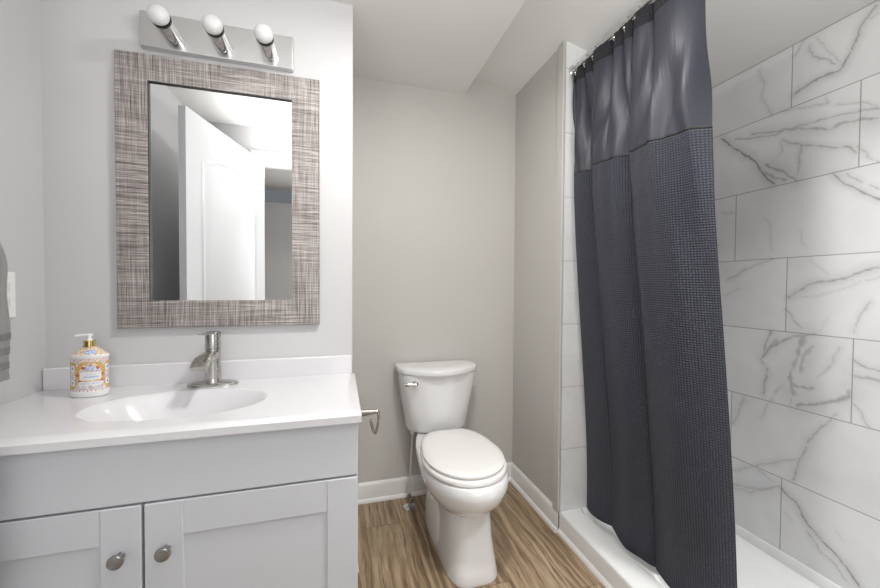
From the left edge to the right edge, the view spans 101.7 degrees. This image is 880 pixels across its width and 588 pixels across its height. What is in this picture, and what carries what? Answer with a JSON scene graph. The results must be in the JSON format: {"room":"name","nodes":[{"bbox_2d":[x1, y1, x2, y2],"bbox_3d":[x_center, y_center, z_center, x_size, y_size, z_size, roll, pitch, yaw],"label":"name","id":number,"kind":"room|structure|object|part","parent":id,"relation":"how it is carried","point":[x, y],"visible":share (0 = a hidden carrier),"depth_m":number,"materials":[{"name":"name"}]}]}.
{"room":"bathroom","nodes":[
{"label":"bathroom","id":0,"kind":"room"},
{"bbox_2d":[0,0,45,405],"bbox_3d":[-1.033,0.028,-0.028,0.115,2.313,3.740,0,1,-16],"label":"wall","id":1,"kind":"structure","parent":0,"point":[21,159],"depth_m":1.11,"materials":[{"name":"grey paint"}]},
{"bbox_2d":[7,272,15,317],"bbox_3d":[-1.268,0.003,1.043,0.008,0.136,0.074,0,1,-16],"label":"outlet plate","id":2,"kind":"object","parent":1,"relation":"attached to","point":[11,296],"visible":0.47,"depth_m":1.06,"materials":[{"name":"white plastic"}]},
{"bbox_2d":[7,282,10,307],"bbox_3d":[-1.266,0.003,1.044,0.002,0.074,0.030,0,1,-16],"label":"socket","id":3,"kind":"object","parent":2,"relation":"attached to","point":[8,283],"depth_m":1.05,"materials":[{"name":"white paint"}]},
{"bbox_3d":[-1.196,-0.341,0.876,0.056,0.188,0.166,0,1,-16],"label":"towel ring","id":4,"kind":"object","parent":1,"relation":"attached to","visible":0},
{"bbox_2d":[0,243,10,381],"bbox_3d":[-1.181,-0.016,0.887,0.047,0.512,0.247,0,1,-16],"label":"hand towel","id":5,"kind":"object","parent":4,"relation":"hanging from","point":[5,330],"visible":1,"depth_m":0.98,"materials":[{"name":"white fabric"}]},
{"bbox_2d":[40,0,589,511],"bbox_3d":[-0.089,-0.028,1.854,2.715,2.360,0.620,0,1,-16],"label":"wall","id":6,"kind":"structure","parent":0,"point":[79,38],"depth_m":1.28,"materials":[{"name":"grey paint"}]},
{"bbox_2d":[42,355,351,390],"bbox_3d":[-0.833,0.284,1.319,0.991,0.077,0.021,0,1,-16],"label":"backsplash","id":7,"kind":"structure","parent":6,"relation":"attached to","point":[57,378],"depth_m":1.32,"materials":[{"name":"white stone"}]},
{"bbox_2d":[139,4,293,71],"bbox_3d":[-0.776,-0.911,1.231,0.490,0.121,0.172,0,1,-16],"label":"vanity light","id":8,"kind":"object","parent":6,"relation":"attached to","point":[208,38],"visible":1,"depth_m":1.26,"materials":[{"name":"white metal"}]},
{"bbox_2d":[146,4,185,49],"bbox_3d":[-0.905,-0.884,1.184,0.061,0.061,0.150,0,1,-16],"label":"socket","id":9,"kind":"object","parent":8,"relation":"attached to","point":[172,37],"depth_m":1.17,"materials":[{"name":"white glass"}]},
{"bbox_2d":[201,14,232,56],"bbox_3d":[-0.760,-0.884,1.224,0.061,0.061,0.150,0,1,-16],"label":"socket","id":10,"kind":"object","parent":8,"relation":"attached to","point":[221,45],"depth_m":1.21,"materials":[{"name":"white glass"}]},
{"bbox_2d":[254,23,278,64],"bbox_3d":[-0.612,-0.884,1.266,0.061,0.061,0.150,0,1,-16],"label":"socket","id":11,"kind":"object","parent":8,"relation":"attached to","point":[267,51],"depth_m":1.25,"materials":[{"name":"white glass"}]},
{"bbox_2d":[114,49,319,328],"bbox_3d":[-0.791,-0.356,1.318,0.660,0.950,0.019,0,1,-16],"label":"wall mirror","id":12,"kind":"object","parent":6,"relation":"attached to","point":[217,166],"visible":1,"depth_m":1.31,"materials":[{"name":"grey metal"}]},
{"bbox_2d":[149,83,291,299],"bbox_3d":[-0.795,-0.358,1.322,0.473,0.771,0.005,0,1,-16],"label":"mirror glass","id":13,"kind":"object","parent":12,"relation":"attached to","point":[220,156],"depth_m":1.32,"materials":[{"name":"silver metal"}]},
{"bbox_2d":[361,408,379,433],"bbox_3d":[-0.339,0.577,1.637,0.129,0.131,0.056,0,1,-16],"label":"toilet paper holder","id":14,"kind":"object","parent":6,"relation":"attached to","point":[364,412],"visible":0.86,"depth_m":1.63,"materials":[{"name":"silver metal"}]},
{"bbox_3d":[-0.342,0.540,1.635,0.122,0.056,0.056,0,1,-16],"label":"post","id":15,"kind":"part","parent":14,"relation":"part of","materials":[{"name":"silver metal"}]},
{"bbox_3d":[-0.299,0.588,1.642,0.051,0.110,0.019,0,1,-28],"label":"arm","id":16,"kind":"part","parent":14,"relation":"part of","materials":[{"name":"silver metal"}]},
{"bbox_2d":[510,462,559,532],"bbox_3d":[0.502,1.101,1.981,0.026,0.105,0.502,0,1,-16],"label":"baseboard","id":17,"kind":"structure","parent":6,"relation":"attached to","point":[541,504],"depth_m":1.93,"materials":[{"name":"white paint"}]},
{"bbox_2d":[552,41,565,528],"bbox_3d":[0.577,-0.020,1.741,0.012,2.356,0.047,0,1,-16],"label":"trim","id":18,"kind":"structure","parent":6,"relation":"attached to","point":[562,48],"depth_m":1.73,"materials":[{"name":"grey paint"}]},
{"bbox_2d":[557,529,612,587],"bbox_3d":[0.753,1.164,1.100,0.014,0.018,1.332,0,1,-16],"label":"trim","id":19,"kind":"structure","parent":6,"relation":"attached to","point":[562,535],"depth_m":1.55,"materials":[{"name":"white paint"}]},
{"bbox_2d":[569,0,653,74],"bbox_3d":[0.840,-1.047,0.980,0.052,0.052,1.518,0,1,-16],"label":"curtain rod","id":20,"kind":"object","parent":6,"relation":"attached to","point":[572,67],"visible":0.52,"depth_m":1.47,"materials":[{"name":"silver metal"}]},
{"bbox_2d":[573,0,736,587],"bbox_3d":[0.801,0.025,1.431,0.240,2.125,0.666,0,1,-16],"label":"shower curtain","id":21,"kind":"object","parent":20,"relation":"hanging from","point":[659,458],"visible":1,"depth_m":1.30,"materials":[{"name":"grey fabric"}]},
{"bbox_3d":[0.754,-0.755,1.416,0.138,0.450,0.620,0,1,-16],"label":"satin panel","id":22,"kind":"part","parent":21,"relation":"part of","materials":[{"name":"fabric"}]},
{"bbox_2d":[353,77,515,482],"bbox_3d":[-0.034,-0.077,2.128,0.980,2.447,0.120,0,1,-16],"label":"wall","id":23,"kind":"structure","parent":0,"point":[434,170],"depth_m":2.05,"materials":[{"name":"grey paint"}]},
{"bbox_2d":[358,462,511,504],"bbox_3d":[-0.021,1.095,2.082,0.980,0.105,0.026,0,1,-16],"label":"baseboard","id":24,"kind":"structure","parent":23,"relation":"attached to","point":[394,488],"depth_m":2.01,"materials":[{"name":"white paint"}]},
{"bbox_2d":[358,482,604,587],"bbox_3d":[0.325,1.225,0.377,2.950,0.080,3.740,0,1,-16],"label":"floor","id":25,"kind":"structure","parent":0,"point":[397,549],"depth_m":1.62,"materials":[{"name":"brown wood"}]},
{"bbox_2d":[0,423,357,587],"bbox_3d":[-0.769,0.757,1.092,0.992,0.813,0.511,0,1,-16],"label":"vanity cabinet","id":26,"kind":"object","parent":25,"relation":"on","point":[275,508],"visible":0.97,"depth_m":0.90,"materials":[{"name":"grey paint"}]},
{"bbox_3d":[-0.958,0.781,0.820,0.320,0.382,0.012,0,1,-16],"label":"panel","id":27,"kind":"part","parent":26,"relation":"part of","materials":[{"name":"grey paint"}]},
{"bbox_3d":[-0.958,0.782,0.817,0.478,0.542,0.020,0,1,-16],"label":"door","id":28,"kind":"part","parent":26,"relation":"part of","materials":[{"name":"grey paint"}]},
{"bbox_3d":[-0.759,0.625,0.844,0.034,0.034,0.032,0,1,-16],"label":"knob","id":29,"kind":"part","parent":26,"relation":"part of","materials":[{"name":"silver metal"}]},
{"bbox_3d":[-0.669,0.625,0.869,0.034,0.034,0.032,0,1,-16],"label":"knob","id":30,"kind":"part","parent":26,"relation":"part of","materials":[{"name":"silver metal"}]},
{"bbox_3d":[-0.709,0.430,0.880,0.990,0.150,0.019,0,1,-16],"label":"false drawer","id":31,"kind":"part","parent":26,"relation":"part of","materials":[{"name":"grey paint"}]},
{"bbox_2d":[0,355,361,455],"bbox_3d":[-0.765,0.344,1.094,1.001,0.187,0.494,0,1,-16],"label":"countertop","id":32,"kind":"structure","parent":26,"relation":"on","point":[149,402],"depth_m":1.10,"materials":[{"name":"white stone"}]},
{"bbox_2d":[69,334,109,397],"bbox_3d":[-1.108,0.223,1.134,0.100,0.195,0.062,0,1,-16],"label":"soap dispenser","id":33,"kind":"object","parent":32,"relation":"on","point":[89,365],"visible":1,"depth_m":1.11,"materials":[{"name":"ceramic"}]},
{"bbox_2d":[187,331,238,387],"bbox_3d":[-0.784,0.224,1.208,0.160,0.194,0.169,0,1,-16],"label":"faucet","id":34,"kind":"object","parent":32,"relation":"on","point":[209,361],"visible":1,"depth_m":1.24,"materials":[{"name":"silver metal"}]},
{"bbox_3d":[-0.778,0.222,1.189,0.050,0.047,0.128,0,1,-16],"label":"spout","id":35,"kind":"part","parent":34,"relation":"part of","materials":[{"name":"silver metal"}]},
{"bbox_3d":[-0.787,0.160,1.218,0.048,0.065,0.136,0,1,-16],"label":"handle","id":36,"kind":"part","parent":34,"relation":"part of","materials":[{"name":"silver metal"}]},
{"bbox_3d":[-0.799,0.314,1.264,0.160,0.012,0.058,0,1,-16],"label":"plate","id":37,"kind":"part","parent":34,"relation":"part of","materials":[{"name":"silver metal"}]},
{"bbox_3d":[-0.478,0.782,0.951,0.506,0.542,0.020,0,1,-16],"label":"door","id":38,"kind":"part","parent":26,"relation":"part of","materials":[{"name":"grey paint"}]},
{"bbox_3d":[-0.479,0.782,0.954,0.348,0.382,0.012,0,1,-16],"label":"panel","id":39,"kind":"part","parent":26,"relation":"part of","materials":[{"name":"grey paint"}]},
{"bbox_2d":[403,431,414,509],"bbox_3d":[-0.164,0.939,1.932,0.066,0.421,0.066,0,1,-16],"label":"supply valve","id":40,"kind":"object","parent":25,"relation":"on","point":[410,505],"visible":0.98,"depth_m":1.93,"materials":[{"name":"silver metal"}]},
{"bbox_2d":[395,359,507,587],"bbox_3d":[0.053,0.771,1.705,0.438,0.768,0.747,0,1,-16],"label":"toilet","id":41,"kind":"object","parent":25,"relation":"on","point":[464,474],"visible":1,"depth_m":1.54,"materials":[{"name":"white ceramic"}]},
{"bbox_3d":[-0.145,0.455,1.802,0.074,0.028,0.029,0,1,-16],"label":"flush lever","id":42,"kind":"part","parent":41,"relation":"part of","materials":[{"name":"silver metal"}]},
{"bbox_3d":[-0.010,0.398,1.932,0.438,0.032,0.261,0,1,-16],"label":"tank lid","id":43,"kind":"part","parent":41,"relation":"part of","materials":[{"name":"white ceramic"}]},
{"bbox_3d":[-0.015,0.571,1.947,0.412,0.316,0.222,0,1,-16],"label":"tank","id":44,"kind":"part","parent":41,"relation":"part of","materials":[{"name":"white ceramic"}]},
{"bbox_3d":[0.094,0.702,1.609,0.350,0.022,0.466,0,1,-16],"label":"lid","id":45,"kind":"part","parent":41,"relation":"part of","materials":[{"name":"white plastic"}]},
{"bbox_3d":[0.094,0.723,1.612,0.362,0.030,0.499,0,1,-16],"label":"seat","id":46,"kind":"part","parent":41,"relation":"part of","materials":[{"name":"white plastic"}]},
{"bbox_2d":[559,507,841,587],"bbox_3d":[1.142,1.125,1.112,0.740,0.100,1.518,0,1,-16],"label":"shower pan","id":47,"kind":"object","parent":25,"relation":"on","point":[760,564],"visible":0.56,"depth_m":1.47,"materials":[{"name":"white plastic"}]},
{"bbox_2d":[512,50,557,501],"bbox_3d":[0.860,-0.028,2.125,0.740,2.360,0.608,0,1,-16],"label":"wall","id":48,"kind":"structure","parent":0,"point":[537,101],"depth_m":1.95,"materials":[{"name":"grey paint"}]},
{"bbox_2d":[329,0,876,94],"bbox_3d":[0.340,-1.200,0.328,2.950,0.470,3.740,0,1,-16],"label":"ceiling","id":49,"kind":"structure","parent":0,"point":[442,45],"depth_m":1.57,"materials":[{"name":"white paint"}]},
{"bbox_2d":[712,0,879,587],"bbox_3d":[1.579,0.087,1.149,0.120,2.180,1.640,0,1,-16],"label":"wall","id":50,"kind":"structure","parent":0,"point":[796,132],"depth_m":1.41,"materials":[{"name":"tile"}]}
]}

